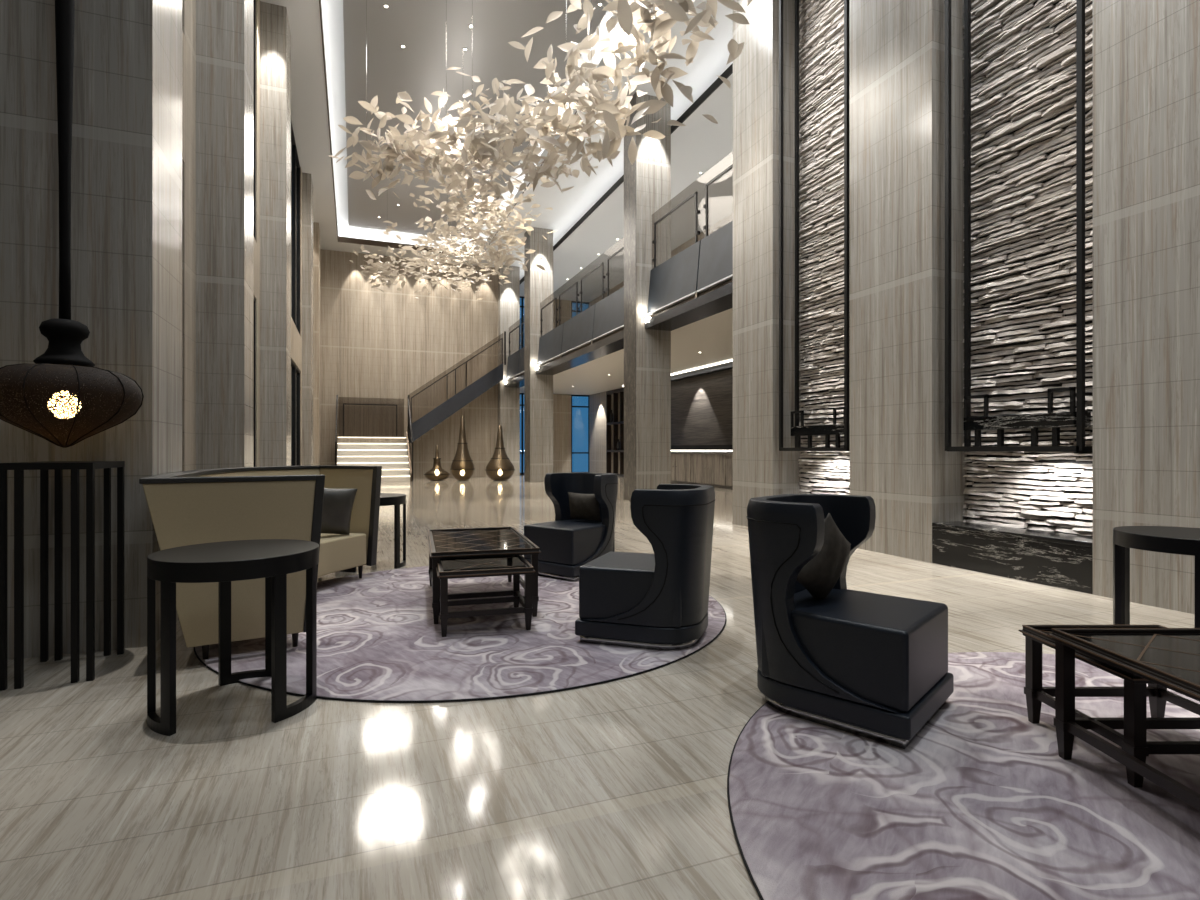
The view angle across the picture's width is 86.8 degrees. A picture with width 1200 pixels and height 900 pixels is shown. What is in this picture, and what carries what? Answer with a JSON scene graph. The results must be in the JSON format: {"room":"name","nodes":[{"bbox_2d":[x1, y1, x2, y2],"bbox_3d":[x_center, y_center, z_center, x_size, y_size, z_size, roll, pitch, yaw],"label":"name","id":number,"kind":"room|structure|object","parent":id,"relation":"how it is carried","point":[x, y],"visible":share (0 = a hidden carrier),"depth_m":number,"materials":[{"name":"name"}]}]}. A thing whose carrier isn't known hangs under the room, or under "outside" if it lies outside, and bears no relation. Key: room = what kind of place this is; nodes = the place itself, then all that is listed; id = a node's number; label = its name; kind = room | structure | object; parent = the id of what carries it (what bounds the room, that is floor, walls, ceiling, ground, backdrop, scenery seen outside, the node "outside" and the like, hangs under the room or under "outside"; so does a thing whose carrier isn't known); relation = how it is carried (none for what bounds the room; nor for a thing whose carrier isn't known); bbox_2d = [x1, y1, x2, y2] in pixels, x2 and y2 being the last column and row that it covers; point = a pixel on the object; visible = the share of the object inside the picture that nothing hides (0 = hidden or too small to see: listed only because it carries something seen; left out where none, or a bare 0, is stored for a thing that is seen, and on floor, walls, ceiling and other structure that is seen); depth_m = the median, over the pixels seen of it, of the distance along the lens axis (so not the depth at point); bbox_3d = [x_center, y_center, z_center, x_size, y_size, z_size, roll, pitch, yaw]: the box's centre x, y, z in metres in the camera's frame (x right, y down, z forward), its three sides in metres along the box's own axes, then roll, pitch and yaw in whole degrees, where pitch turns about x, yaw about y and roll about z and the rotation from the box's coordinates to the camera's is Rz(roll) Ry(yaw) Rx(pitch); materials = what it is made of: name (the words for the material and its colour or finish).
{"room":"hotel lobby","nodes":[
{"label":"hotel lobby","id":0,"kind":"room"},
{"bbox_2d":[0,0,181,659],"bbox_3d":[-4.292,-3.550,3.666,3.050,9.500,0.720,0,0,-21],"label":"wall","id":1,"kind":"structure","parent":0,"point":[126,157],"depth_m":3.79,"materials":[{"name":"grey stone"}]},
{"bbox_2d":[182,0,259,470],"bbox_3d":[-4.955,-3.550,8.015,0.200,9.500,7.870,0,0,-21],"label":"column","id":2,"kind":"structure","parent":0,"point":[188,6],"depth_m":6.78,"materials":[{"name":"stone"}]},
{"bbox_2d":[254,0,255,239],"bbox_3d":[-5.582,-6.000,9.741,0.080,4.600,3.400,0,0,-21],"label":"window","id":3,"kind":"structure","parent":2,"relation":"in","point":[254,0],"depth_m":11.32,"materials":[{"name":"black paint"}]},
{"bbox_2d":[254,297,255,466],"bbox_3d":[-5.582,-0.750,9.741,0.080,3.900,3.400,0,0,-21],"label":"window","id":4,"kind":"structure","parent":2,"relation":"in","point":[254,297],"depth_m":11.28,"materials":[{"name":"grey glass"}]},
{"bbox_2d":[196,0,253,469],"bbox_3d":[-4.478,-3.550,7.326,0.750,9.500,0.700,0,0,-21],"label":"pillar","id":5,"kind":"structure","parent":0,"point":[224,28],"depth_m":7.06,"materials":[{"name":"grey stone"}]},
{"bbox_2d":[260,1,290,466],"bbox_3d":[-6.373,-3.550,12.168,0.720,9.500,0.900,0,0,-21],"label":"pillar","id":6,"kind":"structure","parent":0,"point":[275,36],"depth_m":11.81,"materials":[{"name":"grey stone"}]},
{"bbox_2d":[291,167,301,465],"bbox_3d":[-7.775,-3.550,15.754,0.200,9.500,6.800,0,0,-21],"label":"wall","id":7,"kind":"structure","parent":0,"point":[296,338],"depth_m":18.58,"materials":[{"name":"stone"}]},
{"bbox_2d":[291,121,299,333],"bbox_3d":[-7.738,-5.800,15.769,0.080,5.000,6.000,0,0,-21],"label":"window","id":8,"kind":"structure","parent":7,"relation":"in","point":[295,165],"depth_m":17.15,"materials":[{"name":"black glass"}]},
{"bbox_2d":[291,359,299,465],"bbox_3d":[-7.738,-0.550,15.769,0.080,3.500,6.000,0,0,-21],"label":"window","id":9,"kind":"structure","parent":7,"relation":"in","point":[295,373],"depth_m":17.15,"materials":[{"name":"black paint"}]},
{"bbox_2d":[302,173,312,465],"bbox_3d":[-9.204,-3.550,19.437,0.700,9.500,1.100,0,0,-21],"label":"pillar","id":10,"kind":"structure","parent":0,"point":[307,184],"depth_m":19.02,"materials":[{"name":"grey stone"}]},
{"bbox_2d":[313,222,319,464],"bbox_3d":[-10.796,-3.550,23.539,0.700,9.500,1.100,0,0,-21],"label":"pillar","id":11,"kind":"structure","parent":0,"point":[316,230],"depth_m":23.12,"materials":[{"name":"stone"}]},
{"bbox_2d":[320,249,497,477],"bbox_3d":[-8.288,-3.550,27.580,7.900,9.500,0.220,0,0,-21],"label":"wall","id":12,"kind":"structure","parent":0,"point":[377,346],"depth_m":27.40,"materials":[{"name":"wood"}]},
{"bbox_2d":[321,0,620,250],"bbox_3d":[-3.021,-8.760,14.006,6.600,0.680,27.200,0,0,-21],"label":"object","id":13,"kind":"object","parent":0,"point":[332,10],"depth_m":17.20,"materials":[{"name":"grey paint"}]},
{"bbox_2d":[343,0,612,239],"bbox_3d":[-2.976,-8.775,13.889,4.900,0.050,25.250,0,0,-21],"label":"ceiling panel","id":14,"kind":"object","parent":13,"relation":"attached to","point":[434,34],"visible":0.67,"depth_m":14.35,"materials":[{"name":"grey paint"}]},
{"bbox_2d":[330,0,752,299],"bbox_3d":[-2.985,-6.144,14.038,5.425,5.211,19.900,0,0,-19],"label":"chandelier","id":15,"kind":"object","parent":14,"relation":"hanging from","point":[575,128],"visible":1,"depth_m":10.36,"materials":[{"name":"beige ceramic"}]},
{"bbox_2d":[260,0,732,279],"bbox_3d":[-2.942,-8.360,12.696,12.100,0.120,35.800,0,0,-21],"label":"ceiling","id":16,"kind":"structure","parent":0,"point":[309,111],"depth_m":16.42,"materials":[{"name":"grey paint"}]},
{"bbox_2d":[0,0,143,447],"bbox_3d":[-2.898,-4.154,3.434,0.686,8.283,0.691,0,0,-21],"label":"pendant lantern","id":17,"kind":"object","parent":16,"relation":"hanging from","point":[64,358],"visible":1,"depth_m":3.38,"materials":[{"name":"black metal"}]},
{"bbox_2d":[319,0,646,255],"bbox_3d":[-3.021,-8.393,14.006,5.700,0.215,26.300,0,0,-21],"label":"trim","id":18,"kind":"structure","parent":16,"relation":"attached to","point":[340,239],"depth_m":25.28,"materials":[{"name":"white paint"}]},
{"bbox_2d":[779,0,849,450],"bbox_3d":[2.982,-4.143,8.596,0.324,8.315,1.354,0,0,-21],"label":"frame","id":19,"kind":"object","parent":16,"relation":"hanging from","point":[835,429],"visible":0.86,"depth_m":9.13,"materials":[{"name":"black paint"}]},
{"bbox_2d":[945,0,1092,451],"bbox_3d":[3.977,-4.143,6.032,0.324,8.315,1.334,0,0,-21],"label":"frame","id":20,"kind":"object","parent":16,"relation":"hanging from","point":[1077,418],"visible":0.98,"depth_m":6.16,"materials":[{"name":"black paint"}]},
{"bbox_2d":[498,265,519,476],"bbox_3d":[-4.149,-3.550,28.799,0.900,9.500,0.500,0,0,-21],"label":"column","id":21,"kind":"structure","parent":0,"point":[508,302],"depth_m":28.57,"materials":[{"name":"grey stone"}]},
{"bbox_2d":[505,374,523,387],"bbox_3d":[-3.160,-3.060,26.555,0.680,0.480,4.400,0,0,-21],"label":"beam","id":22,"kind":"structure","parent":0,"point":[518,382],"depth_m":27.20,"materials":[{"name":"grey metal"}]},
{"bbox_2d":[506,347,523,378],"bbox_3d":[-3.360,-3.685,26.477,0.150,1.030,4.360,0,0,-21],"label":"panel","id":23,"kind":"object","parent":22,"relation":"attached to","point":[515,365],"visible":0.68,"depth_m":26.96,"materials":[{"name":"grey metal"}]},
{"bbox_2d":[508,322,523,355],"bbox_3d":[-3.316,-4.840,26.495,0.075,1.320,4.400,0,0,-21],"label":"glass balustrade","id":24,"kind":"object","parent":23,"relation":"on","point":[521,333],"visible":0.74,"depth_m":26.66,"materials":[{"name":"grey glass"}]},
{"bbox_2d":[506,371,523,379],"bbox_3d":[-3.398,-3.155,26.463,0.090,0.030,4.400,0,0,-21],"label":"beam line","id":25,"kind":"structure","parent":22,"relation":"attached to","point":[523,371],"depth_m":27.02,"materials":[{"name":"grey paint"}]},
{"bbox_2d":[530,227,552,481],"bbox_3d":[-2.322,-3.550,24.091,0.900,9.500,0.800,0,0,-21],"label":"column","id":26,"kind":"structure","parent":0,"point":[541,281],"depth_m":23.70,"materials":[{"name":"beige wood"}]},
{"bbox_2d":[524,231,529,481],"bbox_3d":[-2.747,-3.550,23.926,0.012,9.500,0.801,0,0,-21],"label":"trim","id":27,"kind":"structure","parent":26,"relation":"attached to","point":[527,245],"depth_m":23.86,"materials":[{"name":"stone"}]},
{"bbox_2d":[523,296,579,472],"bbox_3d":[-2.771,-3.550,31.882,5.300,9.500,0.250,0,0,-21],"label":"wall","id":28,"kind":"structure","parent":0,"point":[561,402],"depth_m":32.09,"materials":[{"name":"stone"}]},
{"bbox_2d":[520,393,523,473],"bbox_3d":[-3.600,-0.810,31.533,2.100,4.020,0.100,0,0,-21],"label":"window","id":29,"kind":"structure","parent":28,"relation":"in","point":[521,394],"depth_m":31.39,"materials":[{"name":"blue glass"}]},
{"bbox_2d":[520,296,523,347],"bbox_3d":[-3.600,-5.650,31.533,2.100,3.900,0.100,0,0,-21],"label":"window","id":30,"kind":"structure","parent":28,"relation":"in","point":[521,297],"depth_m":31.39,"materials":[{"name":"blue glass"}]},
{"bbox_2d":[571,395,588,472],"bbox_3d":[-1.013,-0.810,32.537,1.050,4.020,0.100,0,0,-21],"label":"window","id":31,"kind":"structure","parent":28,"relation":"in","point":[571,395],"depth_m":32.51,"materials":[{"name":"blue glass"}]},
{"bbox_2d":[571,301,588,317],"bbox_3d":[-1.013,-5.650,32.537,1.050,3.900,0.100,0,0,-21],"label":"window","id":32,"kind":"structure","parent":28,"relation":"in","point":[571,301],"depth_m":32.39,"materials":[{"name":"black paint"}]},
{"bbox_2d":[520,63,732,283],"bbox_3d":[-0.489,-7.660,20.834,0.040,0.160,22.000,0,0,-21],"label":"trim","id":33,"kind":"structure","parent":28,"relation":"attached to","point":[729,70],"depth_m":15.03,"materials":[{"name":"black paint"}]},
{"bbox_2d":[536,329,623,374],"bbox_3d":[-0.483,-3.060,19.656,0.680,0.480,8.800,0,0,-21],"label":"beam","id":34,"kind":"structure","parent":0,"point":[611,344],"depth_m":19.12,"materials":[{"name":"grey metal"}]},
{"bbox_2d":[537,287,623,364],"bbox_3d":[-0.684,-3.685,19.579,0.150,1.030,8.760,0,0,-21],"label":"panel","id":35,"kind":"object","parent":34,"relation":"attached to","point":[607,314],"visible":0.86,"depth_m":18.87,"materials":[{"name":"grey metal"}]},
{"bbox_2d":[540,246,623,335],"bbox_3d":[-0.639,-4.840,19.596,0.075,1.320,8.800,0,0,-21],"label":"glass balustrade","id":36,"kind":"object","parent":35,"relation":"on","point":[622,248],"visible":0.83,"depth_m":19.38,"materials":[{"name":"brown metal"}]},
{"bbox_2d":[537,325,623,365],"bbox_3d":[-0.721,-3.155,19.564,0.090,0.030,8.800,0,0,-21],"label":"beam line","id":37,"kind":"structure","parent":34,"relation":"attached to","point":[622,326],"depth_m":18.84,"materials":[{"name":"grey paint"}]},
{"bbox_2d":[538,328,623,367],"bbox_3d":[-0.698,-3.078,19.573,0.020,0.085,8.800,0,0,-21],"label":"trim","id":38,"kind":"structure","parent":34,"relation":"attached to","point":[622,328],"depth_m":18.86,"materials":[{"name":"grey metal"}]},
{"bbox_2d":[0,474,1193,899],"bbox_3d":[-1.217,1.300,13.365,15.800,0.200,35.800,0,0,-21],"label":"floor","id":39,"kind":"structure","parent":0,"point":[617,789],"depth_m":2.39,"materials":[{"name":"beige stone"}]},
{"bbox_2d":[0,461,124,690],"bbox_3d":[-2.906,0.632,3.453,0.390,1.135,0.490,0,0,-21],"label":"console table","id":40,"kind":"object","parent":39,"relation":"on","point":[44,467],"visible":1,"depth_m":3.29,"materials":[{"name":"black paint"}]},
{"bbox_2d":[147,539,318,735],"bbox_3d":[-1.709,0.835,2.995,0.700,0.730,0.700,0,0,-21],"label":"side table","id":41,"kind":"object","parent":39,"relation":"on","point":[224,562],"visible":0.98,"depth_m":2.80,"materials":[{"name":"black paint"}]},
{"bbox_2d":[341,493,405,572],"bbox_3d":[-2.372,0.835,6.556,0.700,0.730,0.700,0,0,-33],"label":"side table","id":42,"kind":"object","parent":39,"relation":"on","point":[386,499],"visible":0.43,"depth_m":6.42,"materials":[{"name":"black paint"}]},
{"bbox_2d":[335,331,505,481],"bbox_3d":[-7.141,-1.975,26.019,6.800,6.350,3.480,0,0,-21],"label":"staircase","id":43,"kind":"structure","parent":39,"relation":"on","point":[391,453],"depth_m":25.61,"materials":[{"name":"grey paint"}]},
{"bbox_2d":[338,443,403,443],"bbox_3d":[-9.074,-0.253,25.320,2.600,0.022,0.020,0,0,-21],"label":"step light","id":44,"kind":"object","parent":43,"relation":"attached to","point":[338,443],"depth_m":25.28,"materials":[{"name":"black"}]},
{"bbox_2d":[338,437,403,437],"bbox_3d":[-9.197,-0.503,25.637,2.600,0.022,0.020,0,0,-21],"label":"step light","id":45,"kind":"object","parent":43,"relation":"attached to","point":[338,437],"depth_m":25.61,"materials":[{"name":"white"}]},
{"bbox_2d":[337,456,407,456],"bbox_3d":[-8.828,0.247,24.686,2.600,0.022,0.020,0,0,-21],"label":"step light","id":46,"kind":"object","parent":43,"relation":"attached to","point":[337,456],"depth_m":24.67,"materials":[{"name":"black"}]},
{"bbox_2d":[424,445,449,480],"bbox_3d":[-6.417,0.500,24.970,1.028,1.400,1.028,0,0,-21],"label":"floor lamp","id":47,"kind":"object","parent":39,"relation":"on","point":[437,473],"visible":1,"depth_m":24.81,"materials":[{"name":"brown metal"}]},
{"bbox_2d":[193,566,726,702],"bbox_3d":[-0.915,1.192,4.847,3.693,0.014,3.693,0,0,-44],"label":"round rug","id":48,"kind":"object","parent":39,"relation":"on","point":[379,640],"visible":0.51,"depth_m":3.75,"materials":[{"name":"carpet"}]},
{"bbox_2d":[139,465,381,659],"bbox_3d":[-2.457,0.667,4.854,1.205,1.035,2.951,0,0,-10],"label":"curved sofa","id":49,"kind":"object","parent":48,"relation":"on","point":[192,507],"visible":0.76,"depth_m":3.64,"materials":[{"name":"beige fabric"}]},
{"bbox_2d":[321,488,357,534],"bbox_3d":[-2.412,0.540,5.607,0.502,0.477,0.185,0,0,-40],"label":"cushion","id":50,"kind":"object","parent":49,"relation":"on","point":[337,503],"visible":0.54,"depth_m":5.60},
{"bbox_2d":[427,527,540,623],"bbox_3d":[-0.967,0.940,5.020,0.761,0.491,1.321,0,0,-16],"label":"coffee table","id":51,"kind":"object","parent":48,"relation":"on","point":[488,541],"visible":0.97,"depth_m":4.60,"materials":[{"name":"brown wood"}]},
{"bbox_2d":[436,555,534,636],"bbox_3d":[-0.805,0.978,4.359,0.621,0.416,0.601,0,0,-16],"label":"coffee table","id":52,"kind":"object","parent":48,"relation":"on","point":[516,565],"visible":0.81,"depth_m":4.17,"materials":[{"name":"brown wood"}]},
{"bbox_2d":[524,473,617,580],"bbox_3d":[-0.257,0.710,6.195,0.735,0.950,0.794,0,0,38],"label":"chair","id":53,"kind":"object","parent":48,"relation":"on","point":[565,544],"visible":0.85,"depth_m":6.00,"materials":[{"name":"leather"}]},
{"bbox_2d":[568,492,601,521],"bbox_3d":[-0.157,0.565,6.322,0.400,0.278,0.140,0,0,38],"label":"cushion","id":54,"kind":"object","parent":53,"relation":"on","point":[582,506],"visible":0.95,"depth_m":6.25,"materials":[{"name":"black fabric"}]},
{"bbox_2d":[575,484,715,649],"bbox_3d":[0.326,0.710,4.089,0.794,0.950,0.735,0,0,19],"label":"chair","id":55,"kind":"object","parent":48,"relation":"on","point":[659,600],"visible":1,"depth_m":3.77,"materials":[{"name":"leather"}]},
{"bbox_2d":[451,416,473,480],"bbox_3d":[-5.421,-0.080,25.002,0.968,2.560,0.968,0,0,-21],"label":"floor lamp","id":56,"kind":"object","parent":39,"relation":"on","point":[463,466],"visible":1,"depth_m":24.80,"materials":[{"name":"brown metal"}]},
{"bbox_2d":[485,425,514,480],"bbox_3d":[-3.938,0.100,24.966,1.188,2.200,1.188,0,0,-21],"label":"floor lamp","id":57,"kind":"object","parent":39,"relation":"on","point":[501,466],"visible":1,"depth_m":24.71,"materials":[{"name":"brown metal"}]},
{"bbox_2d":[606,388,623,476],"bbox_3d":[0.888,-0.800,29.252,0.220,4.000,2.670,0,0,-21],"label":"display shelf","id":58,"kind":"object","parent":39,"relation":"on","point":[615,422],"visible":0.55,"depth_m":29.63,"materials":[{"name":"brown wood"}]},
{"bbox_2d":[671,445,732,489],"bbox_3d":[3.692,0.520,20.740,0.690,1.360,7.000,0,0,-21],"label":"sideboard","id":59,"kind":"object","parent":39,"relation":"on","point":[715,469],"visible":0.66,"depth_m":20.87,"materials":[{"name":"brown wood"}]},
{"bbox_2d":[671,450,732,450],"bbox_3d":[3.478,0.020,20.657,0.030,0.030,6.600,0,0,-21],"label":"strip light","id":60,"kind":"object","parent":59,"relation":"attached to","point":[671,450],"depth_m":20.91,"materials":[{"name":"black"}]},
{"bbox_2d":[671,445,732,449],"bbox_3d":[3.692,-0.080,20.740,0.690,0.160,7.000,0,0,-21],"label":"countertop","id":61,"kind":"structure","parent":59,"relation":"on","point":[676,447],"depth_m":20.69,"materials":[{"name":"black paint"}]},
{"bbox_2d":[727,652,1199,899],"bbox_3d":[2.261,1.192,1.886,3.693,0.014,3.693,0,0,33],"label":"round rug","id":62,"kind":"object","parent":39,"relation":"on","point":[982,803],"visible":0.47,"depth_m":2.10,"materials":[{"name":"carpet"}]},
{"bbox_2d":[746,494,953,748],"bbox_3d":[1.141,0.710,2.989,0.794,0.950,0.735,0,0,42],"label":"chair","id":63,"kind":"object","parent":62,"relation":"on","point":[873,666],"visible":0.98,"depth_m":2.77,"materials":[{"name":"leather"}]},
{"bbox_2d":[797,513,850,598],"bbox_3d":[1.064,0.525,3.018,0.169,0.468,0.477,0,0,42],"label":"cushion","id":64,"kind":"object","parent":63,"relation":"on","point":[819,576],"visible":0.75,"depth_m":2.93,"materials":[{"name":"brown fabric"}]},
{"bbox_2d":[1019,625,1199,786],"bbox_3d":[2.160,0.978,2.502,0.621,0.416,0.601,0,0,0],"label":"coffee table","id":65,"kind":"object","parent":62,"relation":"on","point":[1135,691],"visible":0.61,"depth_m":2.59,"materials":[{"name":"brown wood"}]},
{"bbox_2d":[1047,628,1199,809],"bbox_3d":[2.133,0.940,1.822,0.761,0.491,1.321,0,0,0],"label":"coffee table","id":66,"kind":"object","parent":62,"relation":"on","point":[1169,658],"visible":1,"depth_m":2.33,"materials":[{"name":"brown wood"}]},
{"bbox_2d":[932,521,1092,593],"bbox_3d":[3.983,0.985,6.066,0.385,0.430,1.562,0,0,-21],"label":"plinth","id":67,"kind":"object","parent":39,"relation":"on","point":[1060,560],"visible":0.78,"depth_m":5.87,"materials":[{"name":"black stone"}]},
{"bbox_2d":[1113,526,1199,627],"bbox_3d":[3.350,0.835,3.585,0.700,0.730,0.700,0,0,-41],"label":"side table","id":68,"kind":"object","parent":39,"relation":"on","point":[1163,539],"visible":0.76,"depth_m":3.63,"materials":[{"name":"black paint"}]},
{"bbox_2d":[611,387,623,473],"bbox_3d":[1.042,-0.850,29.312,0.050,4.100,2.700,0,0,-21],"label":"wall","id":69,"kind":"structure","parent":0,"point":[623,387],"depth_m":29.70,"materials":[{"name":"wood"}]},
{"bbox_2d":[520,73,732,301],"bbox_3d":[1.591,-8.010,21.748,4.500,0.820,22.200,0,0,-21],"label":"ceiling","id":70,"kind":"structure","parent":0,"point":[705,146],"depth_m":19.71,"materials":[{"name":"grey paint"}]},
{"bbox_2d":[520,308,732,394],"bbox_3d":[1.404,-3.060,21.676,4.300,0.480,21.800,0,0,-21],"label":"ceiling","id":71,"kind":"structure","parent":0,"point":[712,336],"depth_m":19.54,"materials":[{"name":"grey paint"}]},
{"bbox_2d":[622,359,732,386],"bbox_3d":[3.992,-2.792,20.052,0.050,0.045,16.500,0,0,-21],"label":"cove","id":72,"kind":"object","parent":71,"relation":"attached to","point":[732,359],"visible":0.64,"depth_m":21.37,"materials":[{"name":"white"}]},
{"bbox_2d":[636,92,670,488],"bbox_3d":[1.133,-3.550,15.188,0.900,9.500,0.700,0,0,-21],"label":"column","id":73,"kind":"structure","parent":0,"point":[653,159],"depth_m":14.85,"materials":[{"name":"grey stone"}]},
{"bbox_2d":[624,92,635,500],"bbox_3d":[0.708,-3.550,15.023,0.012,9.500,0.701,0,0,-21],"label":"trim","id":74,"kind":"structure","parent":73,"relation":"attached to","point":[629,169],"depth_m":15.08,"materials":[{"name":"stone"}]},
{"bbox_2d":[589,213,732,472],"bbox_3d":[3.512,-3.200,22.601,0.300,8.800,22.000,0,0,-21],"label":"wall","id":75,"kind":"structure","parent":0,"point":[701,406],"depth_m":22.64,"materials":[{"name":"brown wood"}]},
{"bbox_2d":[671,361,732,381],"bbox_3d":[4.164,-2.710,20.119,0.280,0.220,16.500,0,0,-21],"label":"trim","id":76,"kind":"structure","parent":75,"relation":"attached to","point":[729,365],"depth_m":21.55,"materials":[{"name":"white paint"}]},
{"bbox_2d":[645,278,732,330],"bbox_3d":[2.194,-3.060,12.758,0.680,0.480,4.600,0,0,-21],"label":"beam","id":77,"kind":"structure","parent":0,"point":[718,300],"depth_m":13.00,"materials":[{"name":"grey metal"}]},
{"bbox_2d":[646,274,732,315],"bbox_3d":[1.956,-3.155,12.665,0.090,0.030,4.600,0,0,-21],"label":"light strip","id":78,"kind":"structure","parent":77,"relation":"attached to","point":[730,276],"depth_m":12.89,"materials":[{"name":"grey paint"}]},
{"bbox_2d":[647,221,732,313],"bbox_3d":[1.993,-3.685,12.680,0.150,1.030,4.560,0,0,-21],"label":"panel","id":79,"kind":"object","parent":77,"relation":"attached to","point":[709,260],"visible":0.75,"depth_m":12.86,"materials":[{"name":"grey metal"}]},
{"bbox_2d":[652,164,732,267],"bbox_3d":[2.038,-4.840,12.697,0.075,1.320,4.600,0,0,-21],"label":"railing","id":80,"kind":"object","parent":79,"relation":"on","point":[705,206],"visible":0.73,"depth_m":12.86,"materials":[{"name":"brown metal"}]},
{"bbox_2d":[649,279,732,317],"bbox_3d":[1.979,-3.078,12.674,0.020,0.085,4.600,0,0,-21],"label":"trim","id":81,"kind":"structure","parent":77,"relation":"attached to","point":[730,279],"depth_m":12.93,"materials":[{"name":"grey metal"}]},
{"bbox_2d":[733,0,800,526],"bbox_3d":[2.889,-3.550,9.997,1.180,9.500,1.050,0,0,-21],"label":"pillar","id":82,"kind":"structure","parent":0,"point":[760,469],"depth_m":9.50,"materials":[{"name":"grey stone"}]},
{"bbox_2d":[850,0,966,562],"bbox_3d":[3.577,-3.550,7.395,0.580,9.500,1.200,0,0,-21],"label":"pillar","id":83,"kind":"structure","parent":0,"point":[899,459],"depth_m":7.09,"materials":[{"name":"grey stone"}]},
{"bbox_2d":[801,0,1092,536],"bbox_3d":[3.819,-3.550,7.478,0.070,9.500,4.320,0,0,-21],"label":"wall","id":84,"kind":"structure","parent":0,"point":[1035,2],"depth_m":6.39,"materials":[{"name":"black"}]},
{"bbox_2d":[798,0,849,494],"bbox_3d":[3.248,-3.562,8.742,0.090,9.528,1.550,0,0,-21],"label":"wall panel","id":85,"kind":"object","parent":84,"relation":"attached to","point":[829,103],"visible":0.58,"depth_m":8.95,"materials":[{"name":"stone"}]},
{"bbox_2d":[962,0,1092,535],"bbox_3d":[4.246,-3.562,6.169,0.090,9.527,1.570,0,0,-21],"label":"wall panel","id":86,"kind":"object","parent":84,"relation":"attached to","point":[1042,47],"visible":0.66,"depth_m":6.24,"materials":[{"name":"stone"}]},
{"bbox_2d":[1093,0,1199,613],"bbox_3d":[4.621,-3.550,4.705,0.580,9.500,1.430,0,0,-21],"label":"wall","id":87,"kind":"structure","parent":0,"point":[1146,53],"depth_m":4.92,"materials":[{"name":"grey stone"}]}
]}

